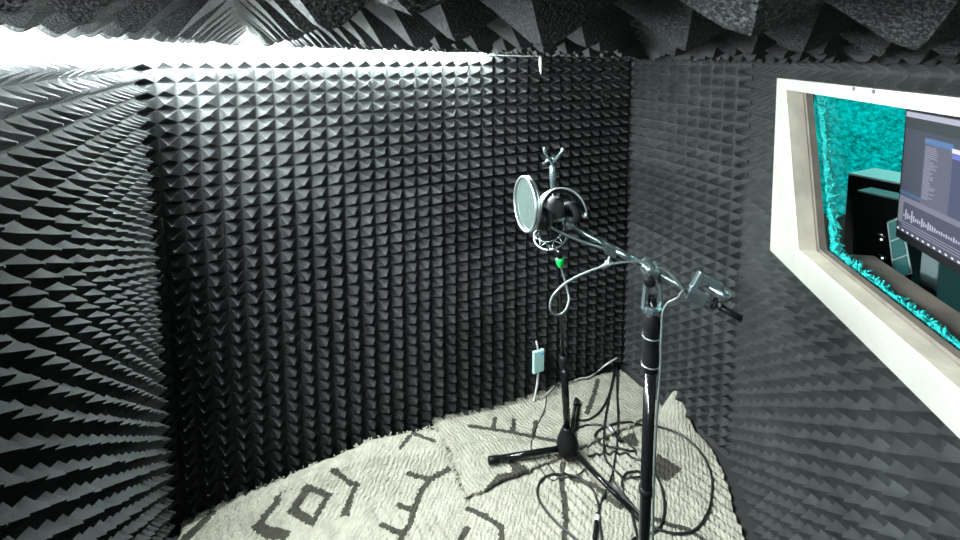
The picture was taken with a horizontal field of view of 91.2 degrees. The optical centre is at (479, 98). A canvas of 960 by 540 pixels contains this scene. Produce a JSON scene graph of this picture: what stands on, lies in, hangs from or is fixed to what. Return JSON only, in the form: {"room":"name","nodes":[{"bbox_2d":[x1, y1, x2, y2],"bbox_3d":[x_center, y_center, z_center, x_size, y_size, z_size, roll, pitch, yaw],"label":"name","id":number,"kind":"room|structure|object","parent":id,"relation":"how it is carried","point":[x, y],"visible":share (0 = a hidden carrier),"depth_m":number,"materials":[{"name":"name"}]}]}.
{"room":"studio","nodes":[
{"label":"studio","id":0,"kind":"room"},
{"bbox_2d":[0,26,130,54],"bbox_3d":[-0.780,0.869,0.717,0.070,2.260,2.890,-3,6,-27],"label":"wall","id":1,"kind":"structure","parent":0,"point":[33,37],"depth_m":1.08,"materials":[{"name":"white paint"}]},
{"bbox_2d":[0,58,41,269],"bbox_3d":[-0.676,0.111,0.592,0.060,0.334,0.509,-3,6,-27],"label":"panel","id":2,"kind":"object","parent":1,"relation":"attached to","point":[13,234],"visible":1,"depth_m":0.77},
{"bbox_2d":[0,254,60,539],"bbox_3d":[-0.676,0.473,0.625,0.060,0.390,0.509,-3,6,-27],"label":"panel","id":3,"kind":"object","parent":1,"relation":"attached to","point":[22,448],"visible":0.98,"depth_m":0.76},
{"bbox_2d":[3,462,69,539],"bbox_3d":[-0.676,0.864,0.660,0.060,0.390,0.509,-3,6,-27],"label":"panel","id":4,"kind":"object","parent":1,"relation":"attached to","point":[41,504],"visible":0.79,"depth_m":0.82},
{"bbox_2d":[0,54,111,230],"bbox_3d":[-0.911,0.070,1.043,0.060,0.334,0.509,-3,6,-27],"label":"panel","id":5,"kind":"object","parent":1,"relation":"attached to","point":[63,152],"visible":0.95,"depth_m":0.96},
{"bbox_2d":[20,183,122,437],"bbox_3d":[-0.911,0.432,1.076,0.060,0.390,0.509,-3,6,-27],"label":"panel","id":6,"kind":"object","parent":1,"relation":"attached to","point":[78,308],"visible":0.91,"depth_m":1.00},
{"bbox_2d":[40,324,131,539],"bbox_3d":[-0.911,0.823,1.112,0.060,0.390,0.509,-3,6,-27],"label":"panel","id":7,"kind":"object","parent":1,"relation":"attached to","point":[88,449],"visible":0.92,"depth_m":1.07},
{"bbox_2d":[84,55,143,168],"bbox_3d":[-1.147,0.029,1.495,0.060,0.334,0.509,-3,6,-27],"label":"panel","id":8,"kind":"object","parent":1,"relation":"attached to","point":[118,137],"visible":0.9,"depth_m":1.43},
{"bbox_2d":[93,453,137,539],"bbox_3d":[-0.911,1.213,1.147,0.060,0.390,0.509,-3,6,-27],"label":"panel","id":9,"kind":"object","parent":1,"relation":"attached to","point":[114,522],"visible":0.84,"depth_m":1.27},
{"bbox_2d":[97,149,150,304],"bbox_3d":[-1.147,0.391,1.528,0.060,0.390,0.509,-3,6,-27],"label":"panel","id":10,"kind":"object","parent":1,"relation":"attached to","point":[125,201],"visible":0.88,"depth_m":1.47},
{"bbox_2d":[109,255,157,436],"bbox_3d":[-1.147,0.781,1.564,0.060,0.390,0.509,-3,6,-27],"label":"panel","id":11,"kind":"object","parent":1,"relation":"attached to","point":[134,316],"visible":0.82,"depth_m":1.50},
{"bbox_2d":[124,55,150,138],"bbox_3d":[-1.298,0.002,1.785,0.060,0.334,0.144,-3,6,-27],"label":"panel","id":12,"kind":"object","parent":1,"relation":"attached to","point":[140,133],"visible":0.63,"depth_m":1.77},
{"bbox_2d":[119,356,163,539],"bbox_3d":[-1.147,1.172,1.599,0.060,0.390,0.509,-3,6,-27],"label":"panel","id":13,"kind":"object","parent":1,"relation":"attached to","point":[143,444],"visible":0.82,"depth_m":1.56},
{"bbox_2d":[133,144,156,240],"bbox_3d":[-1.298,0.365,1.818,0.060,0.390,0.144,-3,6,-27],"label":"panel","id":14,"kind":"object","parent":1,"relation":"attached to","point":[144,163],"visible":0.48,"depth_m":1.81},
{"bbox_2d":[134,449,170,539],"bbox_3d":[-1.147,1.562,1.635,0.060,0.390,0.509,-3,6,-27],"label":"panel","id":15,"kind":"object","parent":1,"relation":"attached to","point":[153,530],"visible":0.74,"depth_m":1.71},
{"bbox_2d":[144,241,162,338],"bbox_3d":[-1.298,0.755,1.854,0.060,0.390,0.144,-3,6,-27],"label":"panel","id":16,"kind":"object","parent":1,"relation":"attached to","point":[155,311],"visible":0.4,"depth_m":1.84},
{"bbox_2d":[151,336,168,435],"bbox_3d":[-1.298,1.145,1.889,0.059,0.390,0.144,-3,6,-27],"label":"panel","id":17,"kind":"object","parent":1,"relation":"attached to","point":[157,349],"visible":0.44,"depth_m":1.89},
{"bbox_2d":[155,423,173,518],"bbox_3d":[-1.298,1.536,1.925,0.060,0.390,0.144,-3,6,-27],"label":"panel","id":18,"kind":"object","parent":1,"relation":"attached to","point":[165,501],"visible":0.36,"depth_m":1.92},
{"bbox_2d":[0,44,541,73],"bbox_3d":[0.036,-0.068,1.190,1.847,0.119,2.444,-3,6,-27],"label":"strip light","id":19,"kind":"object","parent":1,"relation":"attached to","point":[4,48],"visible":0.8,"depth_m":1.87,"materials":[{"name":"white plastic"}]},
{"bbox_2d":[131,36,630,524],"bbox_3d":[-0.231,0.704,2.529,2.718,2.260,0.070,-2,6,-25],"label":"wall","id":20,"kind":"structure","parent":0,"point":[250,44],"depth_m":2.10,"materials":[{"name":"black"}]},
{"bbox_2d":[132,55,218,124],"bbox_3d":[-1.236,-0.037,1.911,0.290,0.278,0.060,-2,6,-25],"label":"panel","id":21,"kind":"object","parent":20,"relation":"attached to","point":[180,88],"visible":0.84,"depth_m":1.92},
{"bbox_2d":[139,121,222,217],"bbox_3d":[-1.236,0.297,1.942,0.290,0.390,0.060,-2,6,-25],"label":"panel","id":22,"kind":"object","parent":20,"relation":"attached to","point":[185,169],"visible":0.9,"depth_m":1.95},
{"bbox_2d":[147,210,227,309],"bbox_3d":[-1.236,0.688,1.977,0.290,0.390,0.060,-2,6,-25],"label":"panel","id":23,"kind":"object","parent":20,"relation":"attached to","point":[191,252],"visible":0.89,"depth_m":1.99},
{"bbox_2d":[155,297,231,398],"bbox_3d":[-1.236,1.078,2.013,0.290,0.390,0.060,-2,6,-25],"label":"panel","id":24,"kind":"object","parent":20,"relation":"attached to","point":[195,342],"visible":0.86,"depth_m":2.02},
{"bbox_2d":[160,380,235,485],"bbox_3d":[-1.236,1.468,2.048,0.290,0.390,0.060,-2,6,-25],"label":"panel","id":25,"kind":"object","parent":20,"relation":"attached to","point":[201,432],"visible":0.88,"depth_m":2.06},
{"bbox_2d":[216,55,341,120],"bbox_3d":[-0.873,-0.053,2.082,0.509,0.278,0.060,-2,6,-25],"label":"panel","id":26,"kind":"object","parent":20,"relation":"attached to","point":[249,86],"visible":1,"depth_m":2.08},
{"bbox_2d":[219,115,343,209],"bbox_3d":[-0.873,0.282,2.112,0.509,0.390,0.060,-2,6,-25],"label":"panel","id":27,"kind":"object","parent":20,"relation":"attached to","point":[268,161],"visible":1,"depth_m":2.11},
{"bbox_2d":[224,195,345,295],"bbox_3d":[-0.873,0.672,2.148,0.509,0.390,0.060,-2,6,-25],"label":"panel","id":28,"kind":"object","parent":20,"relation":"attached to","point":[288,243],"visible":1,"depth_m":2.15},
{"bbox_2d":[228,274,347,379],"bbox_3d":[-0.873,1.062,2.183,0.509,0.390,0.060,-2,6,-25],"label":"panel","id":29,"kind":"object","parent":20,"relation":"attached to","point":[276,328],"visible":1,"depth_m":2.18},
{"bbox_2d":[233,350,349,461],"bbox_3d":[-0.873,1.453,2.219,0.509,0.390,0.060,-2,6,-25],"label":"panel","id":30,"kind":"object","parent":20,"relation":"attached to","point":[274,409],"visible":0.99,"depth_m":2.22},
{"bbox_2d":[237,424,350,495],"bbox_3d":[-0.873,1.732,2.245,0.509,0.166,0.059,-2,6,-25],"label":"panel","id":31,"kind":"object","parent":20,"relation":"attached to","point":[274,463],"visible":0.8,"depth_m":2.24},
{"bbox_2d":[341,55,442,113],"bbox_3d":[-0.411,-0.073,2.299,0.509,0.278,0.060,-2,6,-25],"label":"panel","id":32,"kind":"object","parent":20,"relation":"attached to","point":[370,83],"visible":1,"depth_m":2.30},
{"bbox_2d":[342,109,443,194],"bbox_3d":[-0.411,0.262,2.329,0.509,0.390,0.060,-2,6,-25],"label":"panel","id":33,"kind":"object","parent":20,"relation":"attached to","point":[405,149],"visible":1,"depth_m":2.33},
{"bbox_2d":[344,183,443,273],"bbox_3d":[-0.411,0.652,2.365,0.509,0.390,0.060,-2,6,-25],"label":"panel","id":34,"kind":"object","parent":20,"relation":"attached to","point":[384,228],"visible":1,"depth_m":2.36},
{"bbox_2d":[347,255,444,349],"bbox_3d":[-0.411,1.043,2.400,0.509,0.390,0.060,-2,6,-25],"label":"panel","id":35,"kind":"object","parent":20,"relation":"attached to","point":[385,303],"visible":1,"depth_m":2.40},
{"bbox_2d":[349,325,444,423],"bbox_3d":[-0.411,1.433,2.436,0.509,0.390,0.060,-2,6,-25],"label":"panel","id":36,"kind":"object","parent":20,"relation":"attached to","point":[398,372],"visible":1,"depth_m":2.43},
{"bbox_2d":[351,393,444,448],"bbox_3d":[-0.411,1.712,2.461,0.509,0.166,0.060,-2,6,-25],"label":"panel","id":37,"kind":"object","parent":20,"relation":"attached to","point":[412,417],"visible":0.68,"depth_m":2.46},
{"bbox_2d":[445,367,525,415],"bbox_3d":[0.051,1.692,2.679,0.509,0.166,0.060,-2,6,-25],"label":"panel","id":38,"kind":"object","parent":20,"relation":"attached to","point":[485,394],"visible":0.98,"depth_m":2.68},
{"bbox_2d":[445,305,525,391],"bbox_3d":[0.051,1.413,2.653,0.509,0.390,0.060,-2,6,-25],"label":"panel","id":39,"kind":"object","parent":20,"relation":"attached to","point":[488,346],"visible":0.99,"depth_m":2.65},
{"bbox_2d":[444,239,526,324],"bbox_3d":[0.051,1.023,2.618,0.509,0.390,0.060,-2,6,-25],"label":"panel","id":40,"kind":"object","parent":20,"relation":"attached to","point":[485,280],"visible":1,"depth_m":2.62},
{"bbox_2d":[444,173,526,254],"bbox_3d":[0.051,0.633,2.582,0.509,0.390,0.060,-2,6,-25],"label":"panel","id":41,"kind":"object","parent":20,"relation":"attached to","point":[478,213],"visible":0.91,"depth_m":2.57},
{"bbox_2d":[443,105,527,182],"bbox_3d":[0.051,0.242,2.546,0.509,0.390,0.060,-2,6,-25],"label":"panel","id":42,"kind":"object","parent":20,"relation":"attached to","point":[483,142],"visible":1,"depth_m":2.54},
{"bbox_2d":[443,55,528,108],"bbox_3d":[0.051,-0.092,2.516,0.509,0.278,0.060,-2,6,-25],"label":"panel","id":43,"kind":"object","parent":20,"relation":"attached to","point":[469,81],"visible":1,"depth_m":2.51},
{"bbox_2d":[525,346,595,392],"bbox_3d":[0.513,1.672,2.896,0.509,0.166,0.060,-2,6,-25],"label":"panel","id":44,"kind":"object","parent":20,"relation":"attached to","point":[582,361],"visible":0.75,"depth_m":2.90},
{"bbox_2d":[526,286,596,365],"bbox_3d":[0.513,1.394,2.870,0.509,0.390,0.060,-2,6,-25],"label":"panel","id":45,"kind":"object","parent":20,"relation":"attached to","point":[542,326],"visible":0.89,"depth_m":2.87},
{"bbox_2d":[526,226,597,303],"bbox_3d":[0.513,1.003,2.835,0.509,0.390,0.060,-2,6,-25],"label":"panel","id":46,"kind":"object","parent":20,"relation":"attached to","point":[541,279],"visible":0.75,"depth_m":2.82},
{"bbox_2d":[527,164,598,238],"bbox_3d":[0.514,0.613,2.799,0.509,0.390,0.060,-2,6,-25],"label":"panel","id":47,"kind":"object","parent":20,"relation":"attached to","point":[583,180],"visible":0.57,"depth_m":2.82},
{"bbox_2d":[527,101,600,172],"bbox_3d":[0.514,0.223,2.764,0.509,0.390,0.060,-2,6,-25],"label":"panel","id":48,"kind":"object","parent":20,"relation":"attached to","point":[574,127],"visible":0.95,"depth_m":2.76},
{"bbox_2d":[528,56,601,104],"bbox_3d":[0.513,-0.112,2.733,0.509,0.278,0.060,-2,6,-25],"label":"panel","id":49,"kind":"object","parent":20,"relation":"attached to","point":[564,79],"visible":0.94,"depth_m":2.73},
{"bbox_2d":[594,337,621,368],"bbox_3d":[0.843,1.658,3.051,0.217,0.166,0.059,-2,6,-25],"label":"panel","id":50,"kind":"object","parent":20,"relation":"attached to","point":[611,349],"visible":0.92,"depth_m":3.05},
{"bbox_2d":[594,280,623,343],"bbox_3d":[0.844,1.379,3.026,0.217,0.390,0.059,-2,6,-25],"label":"panel","id":51,"kind":"object","parent":20,"relation":"attached to","point":[608,306],"visible":0.96,"depth_m":3.02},
{"bbox_2d":[596,221,624,284],"bbox_3d":[0.844,0.989,2.990,0.217,0.390,0.060,-2,6,-25],"label":"panel","id":52,"kind":"object","parent":20,"relation":"attached to","point":[613,233],"visible":0.66,"depth_m":2.99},
{"bbox_2d":[597,161,626,225],"bbox_3d":[0.844,0.599,2.954,0.217,0.390,0.060,-2,6,-25],"label":"panel","id":53,"kind":"object","parent":20,"relation":"attached to","point":[611,183],"visible":1,"depth_m":2.95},
{"bbox_2d":[599,100,628,163],"bbox_3d":[0.844,0.208,2.918,0.217,0.390,0.060,-2,6,-25],"label":"panel","id":54,"kind":"object","parent":20,"relation":"attached to","point":[613,131],"visible":1,"depth_m":2.92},
{"bbox_2d":[600,57,630,100],"bbox_3d":[0.844,-0.126,2.888,0.217,0.278,0.060,-2,6,-25],"label":"panel","id":55,"kind":"object","parent":20,"relation":"attached to","point":[614,73],"visible":0.9,"depth_m":2.89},
{"bbox_2d":[167,365,761,539],"bbox_3d":[0.481,2.006,1.130,2.705,0.080,3.396,-2,6,-25],"label":"floor","id":56,"kind":"structure","parent":0,"point":[741,509],"depth_m":2.20,"materials":[{"name":"black carpet"}]},
{"bbox_2d":[178,391,744,539],"bbox_3d":[-0.007,1.810,1.972,2.553,0.153,1.130,-1,5,-9],"label":"woven rug","id":57,"kind":"object","parent":56,"relation":"on","point":[404,486],"visible":0.92,"depth_m":2.15,"materials":[{"name":"beige fabric"}]},
{"bbox_2d":[488,147,638,521],"bbox_3d":[0.378,1.023,2.341,0.682,1.619,0.727,0,5,0],"label":"microphone stand","id":58,"kind":"object","parent":57,"relation":"on","point":[567,443],"visible":0.96,"depth_m":2.33,"materials":[{"name":"black metal"}]},
{"bbox_2d":[536,472,602,539],"bbox_3d":[0.404,1.850,2.120,0.282,0.020,0.372,0,5,0],"label":"cable","id":59,"kind":"object","parent":57,"relation":"on","point":[560,473],"visible":1,"depth_m":2.16,"materials":[{"name":"black rubber"}]},
{"bbox_2d":[603,365,640,508],"bbox_3d":[0.743,1.799,2.580,0.189,0.038,1.016,1,5,6],"label":"cable","id":60,"kind":"object","parent":57,"relation":"on","point":[624,476],"visible":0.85,"depth_m":2.31,"materials":[{"name":"black rubber"}]},
{"bbox_2d":[577,421,713,534],"bbox_3d":[0.838,1.825,2.307,0.616,0.041,0.603,0,5,0],"label":"cable","id":61,"kind":"object","parent":57,"relation":"on","point":[619,422],"visible":0.89,"depth_m":2.24,"materials":[{"name":"black rubber"}]},
{"bbox_2d":[431,369,661,498],"bbox_3d":[0.408,1.767,2.641,1.312,0.118,0.477,-2,6,-25],"label":"woven rug","id":62,"kind":"object","parent":56,"relation":"on","point":[470,439],"visible":0.92,"depth_m":2.56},
{"bbox_2d":[571,225,743,539],"bbox_3d":[0.532,1.145,1.529,0.649,1.523,0.589,0,5,0],"label":"boom microphone stand","id":63,"kind":"object","parent":56,"relation":"on","point":[652,310],"visible":0.95,"depth_m":1.42,"materials":[{"name":"black metal"}]},
{"bbox_2d":[533,219,572,250],"bbox_3d":[0.223,0.420,1.467,0.119,0.086,0.104,2,6,25],"label":"mount","id":64,"kind":"object","parent":63,"relation":"attached to","point":[569,224],"visible":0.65,"depth_m":1.45,"materials":[{"name":"silver metal"}]},
{"bbox_2d":[547,196,566,247],"bbox_3d":[0.241,0.386,1.476,0.062,0.163,0.060,0,5,0],"label":"microphone","id":65,"kind":"object","parent":64,"relation":"attached to","point":[555,204],"visible":0.73,"depth_m":1.45,"materials":[{"name":"black metal"}]},
{"bbox_2d":[547,196,564,218],"bbox_3d":[0.239,0.342,1.474,0.057,0.074,0.056,0,5,0],"label":"grille","id":66,"kind":"object","parent":65,"relation":"attached to","point":[555,204],"depth_m":1.45,"materials":[{"name":"grey metal"}]},
{"bbox_2d":[532,187,586,230],"bbox_3d":[0.248,0.333,1.462,0.193,0.135,0.076,-4,6,-36],"label":"headphones","id":67,"kind":"object","parent":64,"relation":"hanging from","point":[573,211],"visible":0.84,"depth_m":1.45,"materials":[{"name":"grey plastic"}]},
{"bbox_2d":[532,207,552,230],"bbox_3d":[0.189,0.364,1.421,0.059,0.072,0.069,0,5,0],"label":"ear cup","id":68,"kind":"object","parent":67,"relation":"on","point":[546,221],"depth_m":1.40,"materials":[{"name":"grey"}]},
{"bbox_2d":[564,201,581,223],"bbox_3d":[0.289,0.362,1.492,0.062,0.072,0.067,0,5,0],"label":"ear cup","id":69,"kind":"object","parent":67,"relation":"on","point":[573,211],"depth_m":1.47,"materials":[{"name":"grey"}]},
{"bbox_2d":[513,175,616,269],"bbox_3d":[0.261,0.380,1.442,0.307,0.290,0.167,0,5,0],"label":"filter","id":70,"kind":"object","parent":63,"relation":"attached to","point":[609,249],"visible":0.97,"depth_m":1.43,"materials":[{"name":"silver metal"}]},
{"bbox_2d":[549,248,686,539],"bbox_3d":[0.401,1.202,1.447,0.381,1.454,0.138,3,6,27],"label":"microphone cable","id":71,"kind":"object","parent":63,"relation":"attached to","point":[559,253],"visible":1,"depth_m":1.42,"materials":[{"name":"grey rubber"}]},
{"bbox_2d":[684,269,730,309],"bbox_3d":[0.658,0.554,1.360,0.123,0.108,0.046,2,6,20],"label":"clamp","id":72,"kind":"object","parent":63,"relation":"attached to","point":[695,294],"visible":0.99,"depth_m":1.35,"materials":[{"name":"grey metal"}]},
{"bbox_2d":[622,58,753,457],"bbox_3d":[1.150,0.690,2.676,0.070,2.260,0.975,-2,6,-23],"label":"wall","id":73,"kind":"structure","parent":0,"point":[713,442],"depth_m":3.00,"materials":[{"name":"black"}]},
{"bbox_2d":[623,339,667,395],"bbox_3d":[1.010,1.662,2.920,0.060,0.166,0.359,-2,6,-23],"label":"panel","id":74,"kind":"object","parent":73,"relation":"attached to","point":[633,355],"visible":0.62,"depth_m":2.97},
{"bbox_2d":[624,280,670,368],"bbox_3d":[1.010,1.383,2.894,0.060,0.390,0.359,-2,6,-23],"label":"panel","id":75,"kind":"object","parent":73,"relation":"attached to","point":[633,327],"visible":0.52,"depth_m":2.95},
{"bbox_2d":[625,221,672,304],"bbox_3d":[1.010,0.993,2.859,0.060,0.390,0.359,-2,6,-23],"label":"panel","id":76,"kind":"object","parent":73,"relation":"attached to","point":[643,242],"visible":0.61,"depth_m":2.84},
{"bbox_2d":[627,161,675,239],"bbox_3d":[1.010,0.603,2.823,0.060,0.390,0.359,-2,6,-23],"label":"panel","id":77,"kind":"object","parent":73,"relation":"attached to","point":[651,193],"visible":0.98,"depth_m":2.80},
{"bbox_2d":[629,99,678,172],"bbox_3d":[1.010,0.212,2.788,0.060,0.390,0.359,-2,6,-23],"label":"panel","id":78,"kind":"object","parent":73,"relation":"attached to","point":[654,124],"visible":0.99,"depth_m":2.77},
{"bbox_2d":[630,56,679,103],"bbox_3d":[1.010,-0.122,2.757,0.060,0.278,0.359,-2,6,-23],"label":"panel","id":79,"kind":"object","parent":73,"relation":"attached to","point":[657,80],"visible":0.9,"depth_m":2.74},
{"bbox_2d":[665,373,732,452],"bbox_3d":[1.168,1.695,2.556,0.060,0.166,0.432,-2,6,-23],"label":"panel","id":80,"kind":"object","parent":73,"relation":"attached to","point":[708,419],"visible":0.87,"depth_m":2.51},
{"bbox_2d":[666,308,737,421],"bbox_3d":[1.168,1.416,2.531,0.060,0.390,0.432,-2,6,-23],"label":"panel","id":81,"kind":"object","parent":73,"relation":"attached to","point":[699,359],"visible":0.97,"depth_m":2.50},
{"bbox_2d":[669,241,742,347],"bbox_3d":[1.169,1.026,2.495,0.060,0.390,0.432,-2,6,-23],"label":"panel","id":82,"kind":"object","parent":73,"relation":"attached to","point":[686,261],"visible":0.74,"depth_m":2.46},
{"bbox_2d":[672,174,746,269],"bbox_3d":[1.169,0.636,2.460,0.060,0.390,0.432,-2,6,-23],"label":"panel","id":83,"kind":"object","parent":73,"relation":"attached to","point":[706,219],"visible":0.98,"depth_m":2.43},
{"bbox_2d":[674,105,750,191],"bbox_3d":[1.168,0.245,2.424,0.060,0.390,0.432,-2,6,-23],"label":"panel","id":84,"kind":"object","parent":73,"relation":"attached to","point":[709,149],"visible":0.96,"depth_m":2.39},
{"bbox_2d":[676,60,753,112],"bbox_3d":[1.168,-0.089,2.394,0.060,0.278,0.432,-2,6,-23],"label":"panel","id":85,"kind":"object","parent":73,"relation":"attached to","point":[708,84],"visible":0.84,"depth_m":2.36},
{"bbox_2d":[734,65,813,526],"bbox_3d":[1.005,0.860,0.812,0.035,2.260,3.140,1,5,11],"label":"wall","id":86,"kind":"structure","parent":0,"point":[754,65],"depth_m":2.17,"materials":[{"name":"black"}]},
{"bbox_2d":[726,432,775,539],"bbox_3d":[1.196,1.738,2.092,0.060,0.166,0.509,1,5,11],"label":"panel","id":87,"kind":"object","parent":86,"relation":"attached to","point":[749,488],"visible":0.8,"depth_m":2.08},
{"bbox_2d":[727,356,782,523],"bbox_3d":[1.196,1.459,2.067,0.060,0.390,0.509,1,5,11],"label":"panel","id":88,"kind":"object","parent":86,"relation":"attached to","point":[756,436],"visible":0.9,"depth_m":2.01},
{"bbox_2d":[739,114,774,215],"bbox_3d":[1.210,0.281,2.030,0.060,0.390,0.365,1,5,11],"label":"panel","id":89,"kind":"object","parent":86,"relation":"attached to","point":[759,181],"visible":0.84,"depth_m":2.03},
{"bbox_2d":[732,280,789,428],"bbox_3d":[1.195,1.068,2.032,0.060,0.390,0.509,1,5,11],"label":"panel","id":90,"kind":"object","parent":86,"relation":"attached to","point":[760,342],"visible":0.84,"depth_m":1.97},
{"bbox_2d":[735,198,794,331],"bbox_3d":[1.196,0.678,1.996,0.060,0.390,0.509,1,5,11],"label":"panel","id":91,"kind":"object","parent":86,"relation":"attached to","point":[764,273],"visible":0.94,"depth_m":1.98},
{"bbox_2d":[744,61,808,120],"bbox_3d":[1.195,-0.047,1.930,0.060,0.278,0.509,1,5,11],"label":"panel","id":92,"kind":"object","parent":86,"relation":"attached to","point":[764,83],"visible":0.67,"depth_m":1.98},
{"bbox_2d":[769,440,836,539],"bbox_3d":[1.095,1.504,1.568,0.060,0.390,0.509,1,5,11],"label":"panel","id":93,"kind":"object","parent":86,"relation":"attached to","point":[796,516],"visible":0.91,"depth_m":1.68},
{"bbox_2d":[775,341,874,539],"bbox_3d":[1.095,1.114,1.533,0.060,0.390,0.509,1,5,11],"label":"panel","id":94,"kind":"object","parent":86,"relation":"attached to","point":[831,455],"visible":0.97,"depth_m":1.47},
{"bbox_2d":[781,272,882,442],"bbox_3d":[1.095,0.778,1.502,0.060,0.280,0.509,1,5,11],"label":"panel","id":95,"kind":"object","parent":86,"relation":"attached to","point":[838,358],"visible":0.87,"depth_m":1.43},
{"bbox_2d":[798,59,908,88],"bbox_3d":[1.095,-0.084,1.424,0.059,0.112,0.509,1,5,11],"label":"panel","id":96,"kind":"object","parent":86,"relation":"attached to","point":[871,74],"visible":0.56,"depth_m":1.34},
{"bbox_2d":[770,78,959,438],"bbox_3d":[1.104,0.318,1.109,0.232,0.667,1.414,1,5,11],"label":"window","id":97,"kind":"structure","parent":86,"relation":"attached to","point":[914,333],"depth_m":1.38,"materials":[{"name":"white wood"}]},
{"bbox_2d":[859,456,936,539],"bbox_3d":[0.994,1.159,1.034,0.060,0.390,0.509,1,5,11],"label":"panel","id":98,"kind":"object","parent":86,"relation":"attached to","point":[890,518],"visible":0.9,"depth_m":1.17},
{"bbox_2d":[866,360,959,539],"bbox_3d":[0.994,0.823,1.003,0.060,0.280,0.509,1,5,11],"label":"panel","id":99,"kind":"object","parent":86,"relation":"attached to","point":[921,453],"visible":0.92,"depth_m":1.08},
{"bbox_2d":[895,61,959,95],"bbox_3d":[0.994,-0.039,0.925,0.060,0.112,0.509,1,5,11],"label":"panel","id":100,"kind":"object","parent":86,"relation":"attached to","point":[943,78],"visible":0.56,"depth_m":1.06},
{"bbox_2d":[824,214,844,251],"bbox_3d":[2.950,0.483,3.076,3.300,2.600,0.100,0,5,0],"label":"wall","id":101,"kind":"structure","parent":0,"point":[841,220],"depth_m":3.06,"materials":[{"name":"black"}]},
{"bbox_2d":[814,95,905,214],"bbox_3d":[2.620,0.031,2.959,2.411,1.458,0.059,0,5,0],"label":"wall hanging","id":102,"kind":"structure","parent":101,"relation":"attached to","point":[866,135],"depth_m":2.98},
{"bbox_3d":[-0.049,-0.190,1.105,2.664,0.135,3.708,0,5,0],"label":"ceiling","id":103,"kind":"structure","parent":0,"visible":0},
{"bbox_2d":[0,6,284,43],"bbox_3d":[-0.524,-0.123,0.795,0.425,0.055,0.528,-1,6,-25],"label":"panel","id":104,"kind":"object","parent":103,"relation":"attached to","point":[234,17],"visible":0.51,"depth_m":0.73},
{"bbox_2d":[0,0,370,40],"bbox_3d":[-0.298,-0.072,0.318,0.426,0.055,0.528,-1,6,-25],"label":"panel","id":105,"kind":"object","parent":103,"relation":"attached to","point":[289,20],"visible":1,"depth_m":0.33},
{"bbox_2d":[100,25,275,46],"bbox_3d":[-0.750,-0.173,1.272,0.425,0.055,0.528,-1,6,-25],"label":"panel","id":106,"kind":"object","parent":103,"relation":"attached to","point":[239,32],"visible":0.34,"depth_m":1.20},
{"bbox_2d":[292,36,471,51],"bbox_3d":[-0.317,-0.178,1.477,0.528,0.055,0.528,-1,6,-25],"label":"panel","id":107,"kind":"object","parent":103,"relation":"attached to","point":[302,42],"visible":0.2,"depth_m":1.37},
{"bbox_2d":[379,0,444,15],"bbox_3d":[-0.093,-0.026,-0.112,0.425,0.055,0.426,-1,6,-25],"label":"panel","id":108,"kind":"object","parent":103,"relation":"attached to","point":[411,7],"visible":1,"depth_m":0.10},
{"bbox_2d":[304,26,588,54],"bbox_3d":[-0.091,-0.127,1.000,0.528,0.055,0.528,-1,6,-25],"label":"panel","id":109,"kind":"object","parent":103,"relation":"attached to","point":[319,37],"visible":0.3,"depth_m":0.89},
{"bbox_2d":[512,42,765,59],"bbox_3d":[0.389,-0.133,1.226,0.528,0.055,0.528,-1,6,-25],"label":"panel","id":110,"kind":"object","parent":103,"relation":"attached to","point":[637,49],"visible":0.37,"depth_m":1.08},
{"bbox_2d":[342,0,959,57],"bbox_3d":[0.136,-0.077,0.523,0.528,0.055,0.528,-1,6,-25],"label":"panel","id":111,"kind":"object","parent":103,"relation":"attached to","point":[667,27],"visible":0.84,"depth_m":0.34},
{"bbox_2d":[641,41,959,65],"bbox_3d":[0.615,-0.082,0.750,0.528,0.055,0.528,-1,6,-25],"label":"panel","id":112,"kind":"object","parent":103,"relation":"attached to","point":[705,51],"visible":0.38,"depth_m":0.69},
{"bbox_2d":[679,0,959,49],"bbox_3d":[0.362,-0.026,0.046,0.528,0.055,0.528,-1,6,-25],"label":"panel","id":113,"kind":"object","parent":103,"relation":"attached to","point":[912,24],"visible":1,"depth_m":0.17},
{"bbox_3d":[3.050,1.997,1.286,3.000,0.080,3.700,0,5,0],"label":"floor","id":114,"kind":"structure","parent":0,"visible":0},
{"bbox_3d":[1.950,1.417,1.756,1.157,0.980,1.831,0,5,0],"label":"desk","id":115,"kind":"object","parent":114,"relation":"on","visible":0},
{"bbox_2d":[843,168,921,285],"bbox_3d":[1.737,0.608,2.022,0.221,0.569,0.196,-2,6,-25],"label":"computer tower","id":116,"kind":"object","parent":115,"relation":"on","point":[883,179],"visible":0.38,"depth_m":2.02,"materials":[{"name":"black plastic"}]},
{"bbox_2d":[853,187,919,283],"bbox_3d":[1.596,0.643,1.863,0.139,0.539,0.174,-2,6,-25],"label":"case","id":117,"kind":"object","parent":115,"relation":"on","point":[875,207],"visible":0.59,"depth_m":1.85,"materials":[{"name":"black plastic"}]},
{"bbox_2d":[887,217,911,279],"bbox_3d":[1.514,0.676,1.710,0.079,0.506,0.049,4,6,36],"label":"panel","id":118,"kind":"object","parent":115,"relation":"on","point":[900,259],"visible":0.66,"depth_m":1.69,"materials":[{"name":"teal plastic"}]},
{"bbox_2d":[896,109,959,274],"bbox_3d":[1.390,0.517,1.201,0.200,0.910,0.786,1,5,14],"label":"computer monitor","id":119,"kind":"object","parent":115,"relation":"on","point":[928,216],"visible":0.94,"depth_m":1.42,"materials":[{"name":"black plastic"}]},
{"bbox_2d":[919,252,959,312],"bbox_3d":[1.565,0.698,1.579,0.282,0.481,0.046,-2,6,-25],"label":"speaker","id":120,"kind":"object","parent":115,"relation":"on","point":[937,279],"visible":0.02,"depth_m":1.51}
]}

